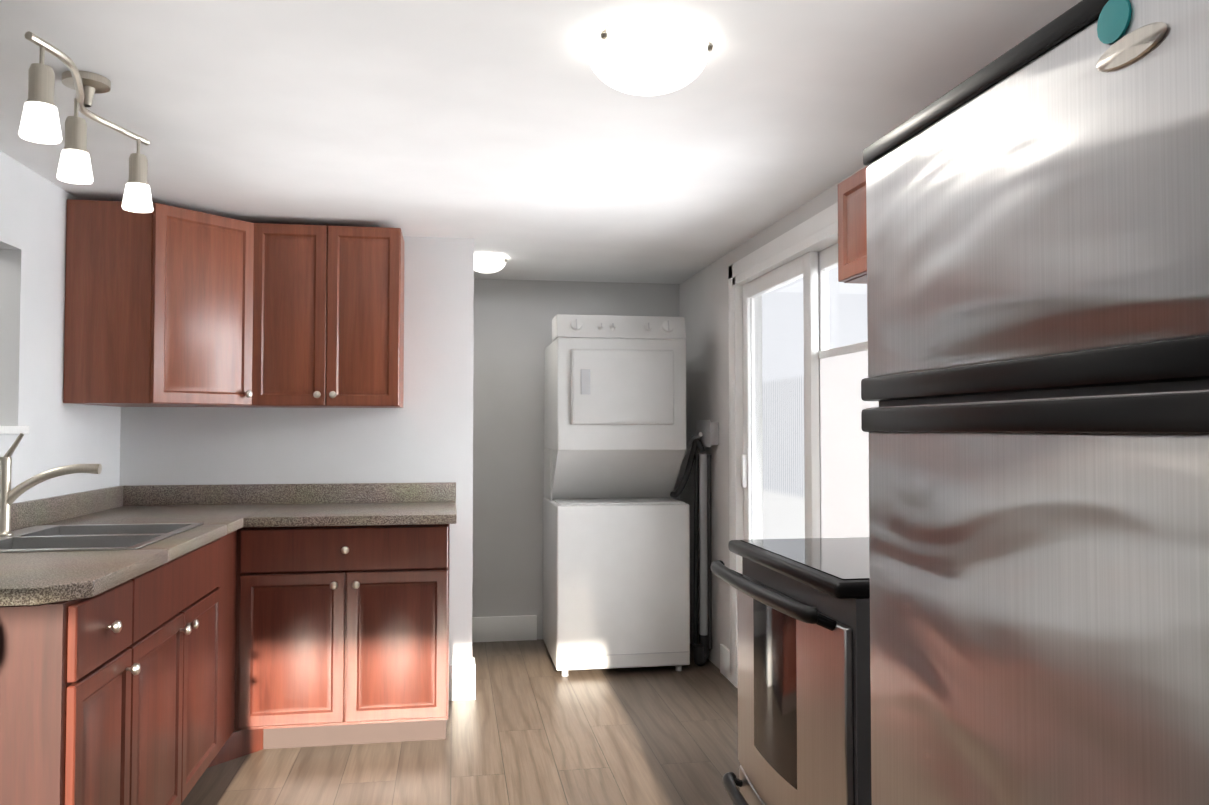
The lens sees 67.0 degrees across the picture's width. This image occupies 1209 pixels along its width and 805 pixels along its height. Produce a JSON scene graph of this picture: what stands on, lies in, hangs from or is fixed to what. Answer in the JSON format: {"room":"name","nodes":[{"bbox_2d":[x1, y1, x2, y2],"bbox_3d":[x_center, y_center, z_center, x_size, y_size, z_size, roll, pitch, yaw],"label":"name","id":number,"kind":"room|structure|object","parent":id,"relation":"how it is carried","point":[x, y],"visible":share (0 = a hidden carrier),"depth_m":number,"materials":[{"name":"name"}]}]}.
{"room":"kitchen","nodes":[
{"label":"kitchen","id":0,"kind":"room"},
{"bbox_2d":[0,151,120,503],"bbox_3d":[-2.011,0.261,2.883,0.130,2.150,2.280,0,-2,-9],"label":"wall","id":1,"kind":"structure","parent":0,"point":[33,208],"depth_m":3.23,"materials":[{"name":"grey paint"}]},
{"bbox_2d":[0,426,28,433],"bbox_3d":[-1.974,0.081,2.681,0.185,0.026,0.810,0,-2,-9],"label":"sill","id":2,"kind":"structure","parent":1,"relation":"on","point":[14,429],"depth_m":2.99,"materials":[{"name":"white paint"}]},
{"bbox_2d":[119,236,473,699],"bbox_3d":[-3.209,0.286,3.727,5.295,2.150,0.480,0,-2,-9],"label":"wall","id":3,"kind":"structure","parent":0,"point":[424,434],"depth_m":4.22,"materials":[{"name":"grey paint"}]},
{"bbox_2d":[63,199,403,407],"bbox_3d":[-1.480,-0.371,3.830,1.217,0.770,0.617,0,-2,-9],"label":"upper cabinet","id":4,"kind":"object","parent":3,"relation":"attached to","point":[169,306],"visible":0.98,"depth_m":3.73,"materials":[{"name":"brown wood"}]},
{"bbox_2d":[181,639,740,804],"bbox_3d":[-0.295,1.337,1.889,2.950,0.060,7.300,0,-2,-9],"label":"floor","id":5,"kind":"structure","parent":0,"point":[529,725],"depth_m":3.52,"materials":[{"name":"laminate"}]},
{"bbox_2d":[0,575,139,804],"bbox_3d":[-1.491,0.875,2.088,0.637,0.876,0.380,0,-2,-9],"label":"base cabinet","id":6,"kind":"object","parent":5,"relation":"on","point":[70,670],"depth_m":1.98,"materials":[{"name":"brown wood"}]},
{"bbox_2d":[0,578,23,605],"bbox_3d":[-1.526,0.420,2.201,0.480,0.038,0.629,0,-2,-9],"label":"countertop","id":7,"kind":"structure","parent":6,"relation":"on","point":[11,593],"depth_m":1.93,"materials":[{"name":"grey stone"}]},
{"bbox_2d":[0,484,263,605],"bbox_3d":[-1.625,0.398,2.981,0.660,0.128,2.199,0,-2,-9],"label":"countertop","id":8,"kind":"structure","parent":6,"relation":"on","point":[218,511],"depth_m":3.06,"materials":[{"name":"grey stone"}]},
{"bbox_2d":[0,433,101,536],"bbox_3d":[-1.738,0.254,2.847,0.304,0.318,0.056,0,-2,-9],"label":"faucet","id":9,"kind":"object","parent":8,"relation":"on","point":[8,496],"visible":1,"depth_m":2.83,"materials":[{"name":"silver metal"}]},
{"bbox_2d":[0,523,202,551],"bbox_3d":[-1.630,0.501,2.837,0.544,0.176,0.700,0,-2,-9],"label":"double-bowl sink","id":10,"kind":"object","parent":8,"relation":"in","point":[48,538],"visible":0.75,"depth_m":2.85,"materials":[{"name":"silver metal"}]},
{"bbox_2d":[140,534,227,804],"bbox_3d":[-1.597,0.894,2.724,0.637,0.876,0.909,0,-2,-9],"label":"base cabinet","id":11,"kind":"object","parent":5,"relation":"on","point":[170,682],"depth_m":2.76,"materials":[{"name":"brown wood"}]},
{"bbox_2d":[224,527,243,761],"bbox_3d":[-1.694,0.911,3.311,0.637,0.876,0.281,0,-2,-9],"label":"base cabinet","id":12,"kind":"object","parent":5,"relation":"on","point":[232,653],"depth_m":3.46,"materials":[{"name":"brown wood"}]},
{"bbox_2d":[96,484,235,489],"bbox_3d":[-1.780,0.420,3.730,0.480,0.128,0.669,0,-2,-9],"label":"countertop","id":13,"kind":"structure","parent":12,"relation":"on","point":[127,487],"depth_m":4.03,"materials":[{"name":"grey stone"}]},
{"bbox_2d":[240,524,449,756],"bbox_3d":[-1.070,0.927,3.854,0.814,0.876,0.627,0,-2,-9],"label":"base cabinet","id":14,"kind":"object","parent":5,"relation":"on","point":[344,630],"depth_m":3.55,"materials":[{"name":"brown wood"}]},
{"bbox_2d":[248,482,456,526],"bbox_3d":[-1.030,0.424,3.855,0.800,0.128,0.669,0,-2,-9],"label":"countertop","id":15,"kind":"structure","parent":14,"relation":"on","point":[327,504],"depth_m":4.08,"materials":[{"name":"grey stone"}]},
{"bbox_2d":[543,314,689,675],"bbox_3d":[0.043,0.477,5.012,0.694,1.845,0.703,0,-2,-9],"label":"dryer","id":16,"kind":"object","parent":5,"relation":"on","point":[616,564],"visible":1,"depth_m":4.69,"materials":[{"name":"white metal"}]},
{"bbox_2d":[710,537,871,804],"bbox_3d":[0.661,0.789,2.308,0.652,1.060,0.768,0,-2,-9],"label":"range","id":17,"kind":"object","parent":5,"relation":"on","point":[804,688],"visible":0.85,"depth_m":2.12,"materials":[{"name":"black metal"}]},
{"bbox_2d":[861,0,1208,804],"bbox_3d":[0.830,0.428,1.140,0.704,1.712,0.804,0,-2,-9],"label":"refrigerator","id":18,"kind":"object","parent":5,"relation":"on","point":[1035,386],"visible":1,"depth_m":1.03,"materials":[{"name":"silver metal"}]},
{"bbox_2d":[0,0,1081,283],"bbox_3d":[-2.194,-0.902,1.639,6.800,0.100,7.300,0,-2,-9],"label":"ceiling","id":19,"kind":"structure","parent":0,"point":[522,138],"depth_m":2.58,"materials":[{"name":"paint"}]},
{"bbox_2d":[18,31,152,212],"bbox_3d":[-1.292,-0.692,2.260,0.155,0.280,0.725,0,-2,-9],"label":"track spotlights","id":20,"kind":"object","parent":19,"relation":"attached to","point":[40,123],"visible":1,"depth_m":2.25,"materials":[{"name":"silver metal"}]},
{"bbox_2d":[474,255,506,272],"bbox_3d":[-0.612,-0.718,4.742,0.204,0.091,0.212,0,-2,-9],"label":"dome","id":21,"kind":"object","parent":19,"relation":"attached to","point":[488,263],"visible":0.77,"depth_m":4.67,"materials":[{"name":"white glass"}]},
{"bbox_2d":[587,24,712,95],"bbox_3d":[0.101,-0.783,2.124,0.283,0.116,0.293,0,-2,-9],"label":"dome ceiling light","id":22,"kind":"object","parent":19,"relation":"attached to","point":[648,60],"visible":1,"depth_m":2.04,"materials":[{"name":"white glass"}]},
{"bbox_2d":[472,279,679,638],"bbox_3d":[-1.007,0.337,5.436,3.200,2.150,0.130,0,-2,-9],"label":"wall","id":23,"kind":"structure","parent":0,"point":[513,330],"depth_m":5.43,"materials":[{"name":"grey paint"}]},
{"bbox_2d":[472,615,536,641],"bbox_3d":[-1.439,1.335,5.261,2.100,0.145,0.015,0,-2,-9],"label":"baseboard","id":24,"kind":"structure","parent":23,"relation":"attached to","point":[495,629],"depth_m":5.39,"materials":[{"name":"white paint"}]},
{"bbox_2d":[679,165,866,668],"bbox_3d":[1.103,0.239,2.139,0.120,2.150,7.070,0,-2,-9],"label":"wall","id":25,"kind":"structure","parent":0,"point":[703,304],"depth_m":4.86,"materials":[{"name":"grey paint"}]},
{"bbox_2d":[697,420,718,446],"bbox_3d":[0.556,0.166,4.895,0.050,0.140,0.260,0,-2,-9],"label":"washer outlet box","id":26,"kind":"object","parent":25,"relation":"attached to","point":[709,431],"visible":0.81,"depth_m":4.80,"materials":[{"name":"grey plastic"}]},
{"bbox_2d":[670,432,711,665],"bbox_3d":[0.419,0.781,5.144,0.184,1.227,0.764,0,-2,-9],"label":"hoses","id":27,"kind":"object","parent":26,"relation":"attached to","point":[702,477],"visible":0.79,"depth_m":4.86,"materials":[{"name":"black rubber"}]},
{"bbox_2d":[728,202,878,687],"bbox_3d":[0.847,0.323,3.620,0.138,2.070,1.920,0,-2,-9],"label":"sliding door","id":28,"kind":"structure","parent":25,"relation":"in","point":[836,455],"depth_m":3.64,"materials":[{"name":"clear glass"}]},
{"bbox_2d":[838,166,866,283],"bbox_3d":[0.861,-0.483,2.262,0.317,0.280,0.650,0,-2,-9],"label":"upper cabinet","id":29,"kind":"object","parent":25,"relation":"attached to","point":[852,240],"depth_m":2.46,"materials":[{"name":"brown wood"}]},
{"label":"outside","id":30,"kind":"structure","parent":0,"visible":0},
{"bbox_2d":[762,266,867,538],"bbox_3d":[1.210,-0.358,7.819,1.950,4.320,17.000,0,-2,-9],"label":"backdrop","id":31,"kind":"structure","parent":30,"point":[834,324],"depth_m":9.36,"materials":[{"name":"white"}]}
]}

